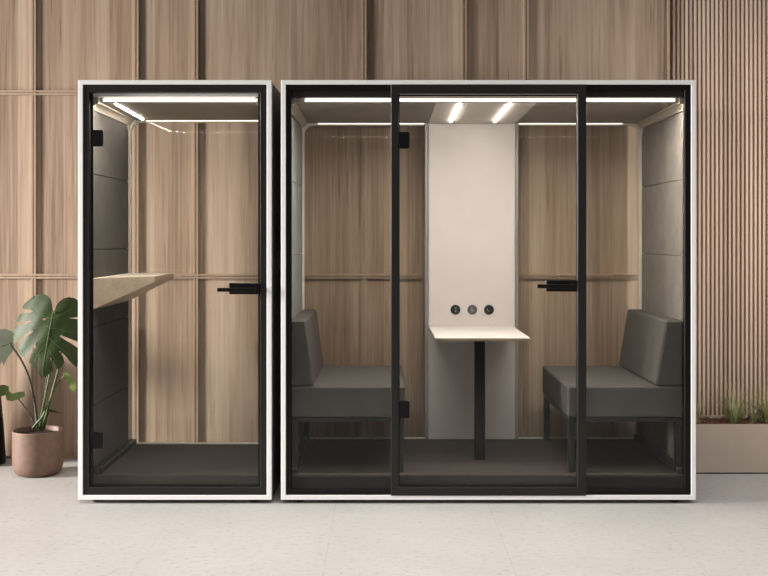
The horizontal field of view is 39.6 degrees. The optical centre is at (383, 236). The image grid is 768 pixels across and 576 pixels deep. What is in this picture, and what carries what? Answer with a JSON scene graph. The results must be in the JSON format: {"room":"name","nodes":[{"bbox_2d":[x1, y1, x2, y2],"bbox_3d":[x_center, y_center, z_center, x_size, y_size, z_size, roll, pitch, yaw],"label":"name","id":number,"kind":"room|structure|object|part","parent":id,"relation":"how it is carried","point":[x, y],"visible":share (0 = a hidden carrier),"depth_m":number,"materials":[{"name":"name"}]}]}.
{"room":"office","nodes":[
{"label":"office","id":0,"kind":"room"},
{"bbox_2d":[0,0,767,454],"bbox_3d":[-0.394,-0.750,6.814,9.212,4.300,0.103,0,0,0],"label":"wall","id":1,"kind":"structure","parent":0,"point":[276,41],"depth_m":6.77,"materials":[{"name":"brown wood"}]},
{"bbox_2d":[31,0,36,425],"bbox_3d":[-2.217,-0.750,6.758,0.032,4.300,0.016,0,0,0],"label":"trim","id":2,"kind":"structure","parent":1,"relation":"attached to","point":[33,2],"depth_m":6.75,"materials":[{"name":"brown wood"}]},
{"bbox_2d":[6,455,77,458],"bbox_3d":[-1.603,1.392,6.754,6.795,0.016,0.024,0,0,0],"label":"baseboard","id":3,"kind":"structure","parent":1,"relation":"attached to","point":[7,456],"depth_m":6.74,"materials":[{"name":"brown wood"}]},
{"bbox_2d":[133,0,138,441],"bbox_3d":[-1.568,-0.750,6.758,0.032,4.300,0.016,0,0,0],"label":"trim","id":4,"kind":"structure","parent":1,"relation":"attached to","point":[135,2],"depth_m":6.75,"materials":[{"name":"brown wood"}]},
{"bbox_2d":[0,90,280,94],"bbox_3d":[-1.600,-0.912,6.755,6.800,0.030,0.022,0,0,0],"label":"trim","id":5,"kind":"structure","parent":1,"relation":"attached to","point":[2,92],"depth_m":6.75,"materials":[{"name":"brown wood"}]},
{"bbox_2d":[193,0,198,441],"bbox_3d":[-1.191,-0.750,6.758,0.032,4.300,0.016,0,0,0],"label":"trim","id":6,"kind":"structure","parent":1,"relation":"attached to","point":[195,2],"depth_m":6.75,"materials":[{"name":"brown wood"}]},
{"bbox_2d":[0,274,637,278],"bbox_3d":[-1.600,0.248,6.755,6.800,0.030,0.022,0,0,0],"label":"trim","id":7,"kind":"structure","parent":1,"relation":"attached to","point":[2,276],"depth_m":6.75,"materials":[{"name":"brown wood"}]},
{"bbox_2d":[361,0,366,436],"bbox_3d":[-0.127,-0.750,6.758,0.032,4.300,0.016,0,0,0],"label":"trim","id":8,"kind":"structure","parent":1,"relation":"attached to","point":[363,2],"depth_m":6.75,"materials":[{"name":"brown wood"}]},
{"bbox_2d":[461,0,466,79],"bbox_3d":[0.507,-0.750,6.758,0.032,4.300,0.016,0,0,0],"label":"trim","id":9,"kind":"structure","parent":1,"relation":"attached to","point":[463,2],"depth_m":6.75,"materials":[{"name":"brown wood"}]},
{"bbox_2d":[523,0,528,436],"bbox_3d":[0.900,-0.750,6.758,0.032,4.300,0.016,0,0,0],"label":"trim","id":10,"kind":"structure","parent":1,"relation":"attached to","point":[525,2],"depth_m":6.75,"materials":[{"name":"brown wood"}]},
{"bbox_2d":[667,0,669,79],"bbox_3d":[1.800,-0.750,6.781,0.010,4.300,0.070,0,0,0],"label":"trim","id":11,"kind":"structure","parent":1,"relation":"attached to","point":[668,1],"depth_m":6.75,"materials":[{"name":"brown wood"}]},
{"bbox_2d":[0,459,767,575],"bbox_3d":[0.000,1.450,2.483,12.000,0.100,8.766,0,0,0],"label":"floor","id":12,"kind":"structure","parent":0,"point":[45,529],"depth_m":5.01,"materials":[{"name":"concrete"}]},
{"bbox_2d":[0,397,5,464],"bbox_3d":[-2.470,1.050,6.600,0.256,0.700,0.256,0,0,0],"label":"floor vase","id":13,"kind":"object","parent":12,"relation":"on","point":[2,437],"visible":1,"depth_m":6.59,"materials":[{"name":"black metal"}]},
{"bbox_2d":[12,425,63,476],"bbox_3d":[-2.046,1.269,6.315,0.291,0.262,0.291,0,0,0],"label":"pot","id":14,"kind":"object","parent":12,"relation":"on","point":[37,450],"depth_m":6.20,"materials":[{"name":"ceramic"}]},
{"bbox_2d":[0,294,77,476],"bbox_3d":[-2.081,0.867,6.325,0.692,1.066,0.311,0,0,0],"label":"monstera","id":15,"kind":"object","parent":12,"relation":"on","point":[37,449],"visible":0.98,"depth_m":6.22,"materials":[{"name":"plant"}]},
{"bbox_3d":[-2.154,0.891,6.384,0.204,0.504,0.084,0,0,0],"label":"stem","id":16,"kind":"part","parent":15,"relation":"part of","materials":[{"name":"green plant"}]},
{"bbox_3d":[-2.135,1.037,6.367,0.134,0.217,0.038,0,0,0],"label":"stem","id":17,"kind":"part","parent":15,"relation":"part of","materials":[{"name":"green plant"}]},
{"bbox_3d":[-2.036,1.064,6.307,0.099,0.146,0.031,0,0,8],"label":"stem","id":18,"kind":"part","parent":15,"relation":"part of","materials":[{"name":"green plant"}]},
{"bbox_3d":[-1.981,0.786,6.279,0.140,0.714,0.138,0,0,0],"label":"stem","id":19,"kind":"part","parent":15,"relation":"part of","materials":[{"name":"green plant"}]},
{"bbox_3d":[-1.970,0.906,6.331,0.130,0.476,0.055,0,0,0],"label":"stem","id":20,"kind":"part","parent":15,"relation":"part of","materials":[{"name":"green plant"}]},
{"bbox_2d":[78,80,280,501],"bbox_3d":[-1.097,0.288,6.034,1.015,2.223,0.971,0,0,0],"label":"booth","id":21,"kind":"object","parent":12,"relation":"on","point":[112,465],"visible":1,"depth_m":5.69,"materials":[{"name":"white paint"}]},
{"bbox_3d":[-1.579,0.278,6.076,0.044,2.196,0.886,0,0,0],"label":"panel","id":22,"kind":"part","parent":21,"relation":"part of","materials":[{"name":"grey fabric"}]},
{"bbox_3d":[-1.550,0.292,6.047,0.014,1.921,0.794,0,0,0],"label":"acoustic panel","id":23,"kind":"part","parent":21,"relation":"part of","materials":[{"name":"grey fabric"}]},
{"bbox_3d":[-1.520,1.239,6.062,0.045,0.034,0.814,0,0,0],"label":"skirting","id":24,"kind":"part","parent":21,"relation":"part of","materials":[{"name":"grey metal"}]},
{"bbox_3d":[-1.548,0.290,6.474,0.018,1.933,0.059,0,0,0],"label":"corner post","id":25,"kind":"part","parent":21,"relation":"part of","materials":[{"name":"grey metal"}]},
{"bbox_2d":[115,103,143,119],"bbox_3d":[-1.442,-0.710,6.065,0.009,0.018,0.650,0,0,0],"label":"light","id":26,"kind":"object","parent":21,"relation":"attached to","point":[126,109],"depth_m":6.03,"materials":[{"name":"white plastic"}]},
{"bbox_3d":[-1.095,-0.736,6.102,0.923,0.058,0.834,0,0,0],"label":"ceiling panel","id":27,"kind":"part","parent":21,"relation":"part of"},
{"bbox_2d":[103,99,256,100],"bbox_3d":[-1.078,-0.724,5.663,0.817,0.015,0.026,0,0,0],"label":"light","id":28,"kind":"object","parent":21,"relation":"on","point":[103,99],"depth_m":5.65,"materials":[{"name":"white plastic"}]},
{"bbox_3d":[-1.095,0.271,6.489,0.907,1.975,0.030,0,0,0],"label":"frame","id":29,"kind":"part","parent":21,"relation":"part of","materials":[{"name":"beige laminate"}]},
{"bbox_3d":[-0.767,0.275,5.573,0.202,0.020,0.050,0,0,0],"label":"handle lever","id":30,"kind":"part","parent":21,"relation":"part of","materials":[{"name":"black metal"}]},
{"bbox_3d":[-0.733,0.271,5.606,0.159,0.059,0.015,0,0,0],"label":"handle plate","id":31,"kind":"part","parent":21,"relation":"part of","materials":[{"name":"black metal"}]},
{"bbox_3d":[-0.613,0.278,6.076,0.041,2.196,0.886,0,0,0],"label":"panel","id":32,"kind":"part","parent":21,"relation":"part of","materials":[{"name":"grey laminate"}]},
{"bbox_2d":[281,80,695,501],"bbox_3d":[0.548,0.288,6.116,2.176,2.223,1.144,0,0,0],"label":"pod","id":33,"kind":"object","parent":12,"relation":"on","point":[471,126],"visible":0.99,"depth_m":6.00,"materials":[{"name":"white paint"}]},
{"bbox_3d":[-0.512,0.292,6.131,0.014,1.921,0.963,0,0,0],"label":"acoustic panel","id":34,"kind":"part","parent":33,"relation":"part of","materials":[{"name":"grey fabric"}]},
{"bbox_3d":[-0.482,1.239,6.146,0.045,0.034,0.983,0,0,0],"label":"skirting","id":35,"kind":"part","parent":33,"relation":"part of","materials":[{"name":"grey metal"}]},
{"bbox_3d":[-0.510,0.290,6.644,0.018,1.933,0.059,0,0,0],"label":"corner post","id":36,"kind":"part","parent":33,"relation":"part of","materials":[{"name":"grey metal"}]},
{"bbox_3d":[-0.224,1.293,5.626,0.522,0.067,0.016,0,0,0],"label":"sill panel","id":37,"kind":"part","parent":33,"relation":"part of","materials":[{"name":"grey metal"}]},
{"bbox_2d":[292,309,404,472],"bbox_3d":[-0.195,0.851,6.144,0.614,0.811,0.912,0,0,0],"label":"bench","id":38,"kind":"object","parent":33,"relation":"on","point":[320,393],"visible":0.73,"depth_m":5.69,"materials":[{"name":"grey fabric"}]},
{"bbox_3d":[-0.477,1.104,5.711,0.034,0.236,0.034,0,0,0],"label":"leg","id":39,"kind":"part","parent":38,"relation":"part of","materials":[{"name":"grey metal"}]},
{"bbox_3d":[-0.477,1.104,6.577,0.034,0.236,0.034,0,0,0],"label":"leg","id":40,"kind":"part","parent":38,"relation":"part of","materials":[{"name":"grey metal"}]},
{"bbox_3d":[-0.438,0.620,6.144,0.128,0.349,0.912,0,0,0],"label":"backrest","id":41,"kind":"part","parent":38,"relation":"part of","materials":[{"name":"grey fabric"}]},
{"bbox_3d":[-0.195,0.975,6.144,0.602,0.023,0.900,0,0,0],"label":"seat frame","id":42,"kind":"part","parent":38,"relation":"part of","materials":[{"name":"grey metal"}]},
{"bbox_3d":[-0.195,0.878,6.144,0.614,0.167,0.912,0,0,0],"label":"seat","id":43,"kind":"part","parent":38,"relation":"part of","materials":[{"name":"grey fabric"}]},
{"bbox_3d":[0.089,1.121,5.711,0.034,0.270,0.034,0,0,0],"label":"leg","id":44,"kind":"part","parent":38,"relation":"part of","materials":[{"name":"grey metal"}]},
{"bbox_2d":[451,305,459,314],"bbox_3d":[0.444,0.451,6.626,0.061,0.061,0.006,0,0,0],"label":"power socket","id":45,"kind":"object","parent":33,"relation":"attached to","point":[455,309],"depth_m":6.63,"materials":[{"name":"black plastic"}]},
{"bbox_2d":[450,103,460,121],"bbox_3d":[0.407,-0.707,6.105,0.010,0.018,0.790,0,0,0],"label":"light","id":46,"kind":"object","parent":33,"relation":"on","point":[455,112],"depth_m":6.09,"materials":[{"name":"white plastic"}]},
{"bbox_3d":[0.545,0.275,6.657,0.538,1.963,0.053,0,0,0],"label":"panel","id":47,"kind":"part","parent":33,"relation":"part of","materials":[{"name":"white fabric"}]},
{"bbox_3d":[0.546,0.271,6.658,2.114,1.975,0.030,0,0,0],"label":"frame","id":48,"kind":"part","parent":33,"relation":"part of","materials":[{"name":"beige laminate"}]},
{"bbox_2d":[467,305,476,314],"bbox_3d":[0.547,0.451,6.626,0.061,0.061,0.006,0,0,0],"label":"power socket","id":49,"kind":"object","parent":33,"relation":"attached to","point":[471,309],"depth_m":6.63,"materials":[{"name":"grey plastic"}]},
{"bbox_2d":[429,326,529,459],"bbox_3d":[0.539,0.904,6.234,0.521,0.704,0.783,0,0,0],"label":"table","id":50,"kind":"object","parent":33,"relation":"on","point":[479,335],"visible":1,"depth_m":6.01,"materials":[{"name":"beige wood"}]},
{"bbox_3d":[0.541,0.914,6.044,0.058,0.685,0.058,0,0,0],"label":"leg","id":51,"kind":"part","parent":50,"relation":"part of","materials":[{"name":"black metal"}]},
{"bbox_3d":[0.546,-0.736,6.186,2.130,0.058,1.003,0,0,0],"label":"ceiling panel","id":52,"kind":"part","parent":33,"relation":"part of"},
{"bbox_3d":[0.549,0.280,5.615,1.024,2.153,0.038,0,0,0],"label":"door frame","id":53,"kind":"part","parent":33,"relation":"part of","materials":[{"name":"grey metal"}]},
{"bbox_2d":[484,305,493,314],"bbox_3d":[0.651,0.451,6.626,0.061,0.061,0.006,0,0,0],"label":"power socket","id":54,"kind":"object","parent":33,"relation":"attached to","point":[488,309],"depth_m":6.63,"materials":[{"name":"black plastic"}]},
{"bbox_2d":[305,99,674,100],"bbox_3d":[0.561,-0.724,5.663,1.957,0.015,0.026,0,0,0],"label":"light","id":55,"kind":"object","parent":33,"relation":"on","point":[305,99],"depth_m":5.65,"materials":[{"name":"white plastic"}]},
{"bbox_2d":[494,103,510,121],"bbox_3d":[0.675,-0.707,6.105,0.010,0.018,0.790,0,0,0],"label":"light","id":56,"kind":"object","parent":33,"relation":"on","point":[501,113],"depth_m":6.08,"materials":[{"name":"white plastic"}]},
{"bbox_3d":[0.897,0.256,5.569,0.199,0.021,0.050,0,0,0],"label":"handle lever","id":57,"kind":"part","parent":33,"relation":"part of","materials":[{"name":"black metal"}]},
{"bbox_3d":[0.931,0.256,5.601,0.164,0.060,0.015,0,0,0],"label":"handle plate","id":58,"kind":"part","parent":33,"relation":"part of","materials":[{"name":"black metal"}]},
{"bbox_2d":[543,309,682,472],"bbox_3d":[1.286,0.851,6.144,0.616,0.811,0.912,0,0,0],"label":"bench","id":59,"kind":"object","parent":33,"relation":"on","point":[646,386],"visible":1,"depth_m":5.70,"materials":[{"name":"grey fabric"}]},
{"bbox_3d":[1.001,1.121,6.577,0.034,0.270,0.034,0,0,0],"label":"leg","id":60,"kind":"part","parent":59,"relation":"part of","materials":[{"name":"grey metal"}]},
{"bbox_3d":[1.001,1.121,5.711,0.034,0.270,0.034,0,0,0],"label":"leg","id":61,"kind":"part","parent":59,"relation":"part of","materials":[{"name":"grey metal"}]},
{"bbox_3d":[1.286,0.975,6.144,0.604,0.023,0.900,0,0,0],"label":"seat frame","id":62,"kind":"part","parent":59,"relation":"part of","materials":[{"name":"grey fabric"}]},
{"bbox_3d":[1.286,0.878,6.144,0.616,0.167,0.912,0,0,0],"label":"seat","id":63,"kind":"part","parent":59,"relation":"part of","materials":[{"name":"grey fabric"}]},
{"bbox_3d":[1.569,1.104,6.577,0.034,0.236,0.034,0,0,0],"label":"leg","id":64,"kind":"part","parent":59,"relation":"part of","materials":[{"name":"grey metal"}]},
{"bbox_3d":[1.522,0.620,6.144,0.144,0.349,0.912,0,0,0],"label":"backrest","id":65,"kind":"part","parent":59,"relation":"part of","materials":[{"name":"grey fabric"}]},
{"bbox_3d":[1.569,1.104,5.711,0.034,0.236,0.034,0,0,0],"label":"leg","id":66,"kind":"part","parent":59,"relation":"part of","materials":[{"name":"grey metal"}]},
{"bbox_3d":[1.319,1.293,5.626,0.519,0.067,0.016,0,0,0],"label":"sill panel","id":67,"kind":"part","parent":33,"relation":"part of","materials":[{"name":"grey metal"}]},
{"bbox_3d":[1.602,0.290,6.644,0.018,1.933,0.059,0,0,0],"label":"corner post","id":68,"kind":"part","parent":33,"relation":"part of","materials":[{"name":"beige laminate"}]},
{"bbox_3d":[1.575,1.239,6.146,0.045,0.034,0.983,0,0,0],"label":"skirting","id":69,"kind":"part","parent":33,"relation":"part of","materials":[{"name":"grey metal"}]},
{"bbox_3d":[1.604,0.292,6.131,0.014,1.921,0.963,0,0,0],"label":"acoustic panel","id":70,"kind":"part","parent":33,"relation":"part of","materials":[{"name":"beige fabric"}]},
{"bbox_3d":[1.622,0.278,6.160,0.022,2.196,1.056,0,0,0],"label":"panel","id":71,"kind":"part","parent":33,"relation":"part of","materials":[{"name":"grey fabric"}]},
{"bbox_2d":[696,415,767,473],"bbox_3d":[2.385,1.253,6.468,1.330,0.294,0.324,0,0,0],"label":"planter","id":72,"kind":"object","parent":12,"relation":"on","point":[722,446],"visible":0.63,"depth_m":6.31,"materials":[{"name":"beige concrete"}]},
{"bbox_2d":[696,395,711,422],"bbox_3d":[1.878,1.030,6.441,0.227,0.193,0.161,0,0,-20],"label":"grass tuft","id":73,"kind":"object","parent":72,"relation":"on","point":[697,410],"visible":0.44,"depth_m":6.47,"materials":[{"name":"green plant"}]},
{"bbox_2d":[703,376,767,423],"bbox_3d":[2.163,0.965,6.449,0.744,0.323,0.539,0,0,0],"label":"grass tuft","id":74,"kind":"object","parent":72,"relation":"on","point":[734,418],"visible":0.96,"depth_m":6.43,"materials":[{"name":"green plant"}]},
{"bbox_2d":[734,385,767,423],"bbox_3d":[2.329,0.974,6.464,0.515,0.305,0.544,0,0,-40],"label":"grass tuft","id":75,"kind":"object","parent":72,"relation":"on","point":[765,415],"visible":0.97,"depth_m":6.43,"materials":[{"name":"green plant"}]},
{"bbox_2d":[740,399,766,421],"bbox_3d":[2.317,1.016,6.453,0.570,0.220,0.502,0,0,0],"label":"grass tuft","id":76,"kind":"object","parent":72,"relation":"on","point":[755,417],"visible":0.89,"depth_m":6.47,"materials":[{"name":"green plant"}]}
]}

